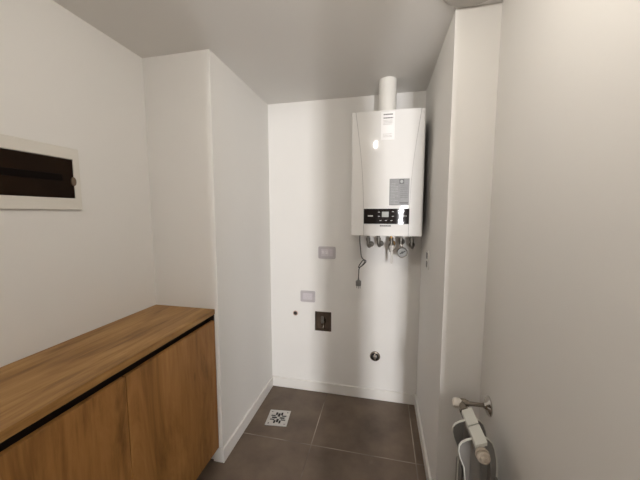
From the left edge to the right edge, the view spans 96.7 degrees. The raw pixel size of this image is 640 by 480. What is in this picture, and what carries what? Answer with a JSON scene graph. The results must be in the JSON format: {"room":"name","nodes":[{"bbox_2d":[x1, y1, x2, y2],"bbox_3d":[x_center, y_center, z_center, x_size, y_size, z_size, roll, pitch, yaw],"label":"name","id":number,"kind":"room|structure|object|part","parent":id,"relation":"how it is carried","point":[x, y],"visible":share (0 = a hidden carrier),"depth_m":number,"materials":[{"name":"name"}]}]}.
{"room":"utility room","nodes":[
{"label":"utility room","id":0,"kind":"room"},
{"bbox_2d":[0,0,155,366],"bbox_3d":[-1.659,0.418,-1.029,0.120,2.362,5.649,1,6,12],"label":"wall","id":1,"kind":"structure","parent":0,"point":[65,275],"depth_m":1.25,"materials":[{"name":"paint"}]},
{"bbox_2d":[0,134,81,209],"bbox_3d":[-1.116,-0.248,1.071,0.015,0.265,0.409,1,6,12],"label":"electrical panel","id":2,"kind":"object","parent":1,"relation":"attached to","point":[51,171],"visible":1,"depth_m":1.11,"materials":[{"name":"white plastic"}]},
{"bbox_2d":[142,49,271,458],"bbox_3d":[-0.764,0.125,2.057,0.537,2.362,0.791,1,6,12],"label":"wall","id":3,"kind":"structure","parent":0,"point":[207,129],"depth_m":1.67,"materials":[{"name":"paint"}]},
{"bbox_2d":[214,448,222,462],"bbox_3d":[-0.616,1.300,1.723,0.057,0.086,0.013,1,6,12],"label":"baseboard","id":4,"kind":"structure","parent":3,"relation":"attached to","point":[218,454],"depth_m":1.72,"materials":[{"name":"white"}]},
{"bbox_2d":[222,376,272,462],"bbox_3d":[-0.498,1.264,2.094,0.013,0.086,0.791,1,6,12],"label":"baseboard","id":5,"kind":"structure","parent":3,"relation":"attached to","point":[244,423],"depth_m":1.98,"materials":[{"name":"white"}]},
{"bbox_2d":[53,0,502,103],"bbox_3d":[-0.169,-0.820,-1.008,2.972,0.100,6.560,1,6,12],"label":"ceiling","id":6,"kind":"structure","parent":0,"point":[285,51],"depth_m":1.40,"materials":[{"name":"paint"}]},
{"bbox_2d":[443,0,487,6],"bbox_3d":[0.589,-0.962,1.070,0.246,0.012,0.246,1,6,12],"label":"ceiling fitting","id":7,"kind":"object","parent":6,"relation":"attached to","point":[455,3],"visible":1,"depth_m":1.16,"materials":[{"name":"grey"}]},
{"bbox_2d":[196,386,426,479],"bbox_3d":[-0.169,1.641,-0.773,2.972,0.120,6.560,1,6,12],"label":"floor","id":8,"kind":"structure","parent":0,"point":[326,436],"depth_m":1.87,"materials":[{"name":"tile"}]},
{"bbox_2d":[0,315,218,479],"bbox_3d":[-0.989,0.963,0.871,0.396,0.918,1.761,1,6,12],"label":"storage cabinet","id":9,"kind":"object","parent":8,"relation":"on","point":[156,418],"visible":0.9,"depth_m":1.14,"materials":[{"name":"brown wood"}]},
{"bbox_3d":[-0.806,0.936,0.829,0.020,0.789,0.580,1,6,12],"label":"door","id":10,"kind":"part","parent":9,"relation":"part of","materials":[{"name":"brown wood"}]},
{"bbox_2d":[0,305,214,442],"bbox_3d":[-0.989,0.491,0.827,0.396,0.030,1.762,1,6,12],"label":"countertop","id":11,"kind":"structure","parent":9,"relation":"on","point":[32,387],"depth_m":1.06,"materials":[{"name":"brown wood"}]},
{"bbox_3d":[-0.680,0.882,1.396,0.020,0.789,0.580,1,6,12],"label":"door","id":12,"kind":"part","parent":9,"relation":"part of","materials":[{"name":"brown wood"}]},
{"bbox_2d":[265,409,290,426],"bbox_3d":[-0.306,1.306,2.089,0.156,0.005,0.156,1,5,6],"label":"floor drain","id":13,"kind":"object","parent":8,"relation":"on","point":[275,417],"visible":1,"depth_m":2.08,"materials":[{"name":"silver metal"}]},
{"bbox_2d":[268,91,425,393],"bbox_3d":[0.465,0.106,2.252,2.852,2.362,0.120,1,6,12],"label":"wall","id":14,"kind":"structure","parent":0,"point":[310,142],"depth_m":2.27,"materials":[{"name":"paint"}]},
{"bbox_2d":[300,290,314,301],"bbox_3d":[-0.101,0.464,2.343,0.125,0.094,0.012,1,6,12],"label":"power outlet","id":15,"kind":"object","parent":14,"relation":"attached to","point":[306,296],"visible":1,"depth_m":2.34,"materials":[{"name":"grey plastic"}]},
{"bbox_2d":[303,293,311,299],"bbox_3d":[-0.101,0.464,2.340,0.080,0.052,0.006,1,6,12],"label":"socket","id":16,"kind":"object","parent":15,"relation":"attached to","point":[306,296],"depth_m":2.34,"materials":[{"name":"grey plastic"}]},
{"bbox_2d":[315,311,330,331],"bbox_3d":[0.028,0.669,2.355,0.134,0.162,0.063,1,6,12],"label":"niche","id":17,"kind":"object","parent":14,"relation":"attached to","point":[322,319],"visible":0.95,"depth_m":2.37,"materials":[{"name":"brown metal"}]},
{"bbox_2d":[321,316,325,329],"bbox_3d":[0.025,0.683,2.357,0.042,0.130,0.063,1,6,12],"label":"tap","id":18,"kind":"object","parent":17,"relation":"on","point":[323,318],"depth_m":2.36,"materials":[{"name":"metal"}]},
{"bbox_2d":[318,246,335,258],"bbox_3d":[0.055,0.101,2.274,0.140,0.099,0.013,1,6,12],"label":"electrical outlet","id":19,"kind":"object","parent":14,"relation":"attached to","point":[324,252],"visible":1,"depth_m":2.27,"materials":[{"name":"grey plastic"}]},
{"bbox_2d":[273,376,415,404],"bbox_3d":[0.167,1.239,2.358,1.199,0.086,0.013,1,6,12],"label":"baseboard","id":20,"kind":"structure","parent":14,"relation":"attached to","point":[362,392],"depth_m":2.34,"materials":[{"name":"white"}]},
{"bbox_2d":[370,351,379,360],"bbox_3d":[0.437,0.929,2.262,0.082,0.082,0.025,1,6,12],"label":"outlet","id":21,"kind":"object","parent":14,"relation":"attached to","point":[375,356],"visible":1,"depth_m":2.27,"materials":[{"name":"silver metal"}]},
{"bbox_2d":[351,108,425,288],"bbox_3d":[0.457,-0.227,1.974,0.447,1.183,0.363,1,6,12],"label":"boiler","id":22,"kind":"object","parent":14,"relation":"attached to","point":[388,146],"visible":1,"depth_m":1.78,"materials":[{"name":"white metal"}]},
{"bbox_3d":[0.306,0.117,2.054,0.060,0.334,0.020,1,6,12],"label":"power cord","id":23,"kind":"part","parent":22,"relation":"part of","materials":[{"name":"grey plastic"}]},
{"bbox_3d":[0.421,-0.151,1.812,0.281,0.096,0.017,1,6,12],"label":"control panel","id":24,"kind":"part","parent":22,"relation":"part of","materials":[{"name":"black plastic"}]},
{"bbox_2d":[378,76,396,110],"bbox_3d":[0.444,-0.928,1.871,0.114,0.230,0.114,1,6,12],"label":"flue pipe","id":25,"kind":"object","parent":22,"relation":"attached to","point":[387,85],"visible":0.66,"depth_m":1.82,"materials":[{"name":"white metal"}]},
{"bbox_3d":[0.492,0.102,1.956,0.021,0.126,0.005,1,6,12],"label":"lever","id":26,"kind":"part","parent":22,"relation":"part of","materials":[{"name":"grey"}]},
{"bbox_2d":[416,2,501,479],"bbox_3d":[1.210,0.168,1.603,1.116,2.362,0.834,1,6,12],"label":"wall","id":27,"kind":"structure","parent":0,"point":[461,93],"depth_m":1.31,"materials":[{"name":"paint"}]},
{"bbox_2d":[414,395,431,479],"bbox_3d":[0.656,1.290,1.819,0.013,0.086,0.834,1,6,12],"label":"baseboard","id":28,"kind":"structure","parent":27,"relation":"attached to","point":[421,435],"depth_m":1.78,"materials":[{"name":"white"}]},
{"bbox_2d":[426,250,428,269],"bbox_3d":[0.674,0.123,1.786,0.010,0.120,0.076,1,6,12],"label":"wall socket","id":29,"kind":"object","parent":27,"relation":"attached to","point":[427,251],"visible":1,"depth_m":1.76,"materials":[{"name":"plastic"}]},
{"bbox_2d":[479,0,639,479],"bbox_3d":[0.636,0.273,0.495,0.120,2.362,1.586,1,6,12],"label":"wall","id":30,"kind":"structure","parent":0,"point":[560,372],"depth_m":0.73,"materials":[{"name":"paint"}]},
{"bbox_2d":[452,395,497,479],"bbox_3d":[0.613,0.968,1.129,0.180,0.579,0.347,1,6,12],"label":"radiator","id":31,"kind":"object","parent":30,"relation":"attached to","point":[476,459],"visible":1,"depth_m":1.04,"materials":[{"name":"grey metal"}]},
{"bbox_3d":[0.599,0.710,1.240,0.040,0.042,0.043,1,6,12],"label":"valve knob","id":32,"kind":"part","parent":31,"relation":"part of","materials":[{"name":"beige plastic"}]}
]}

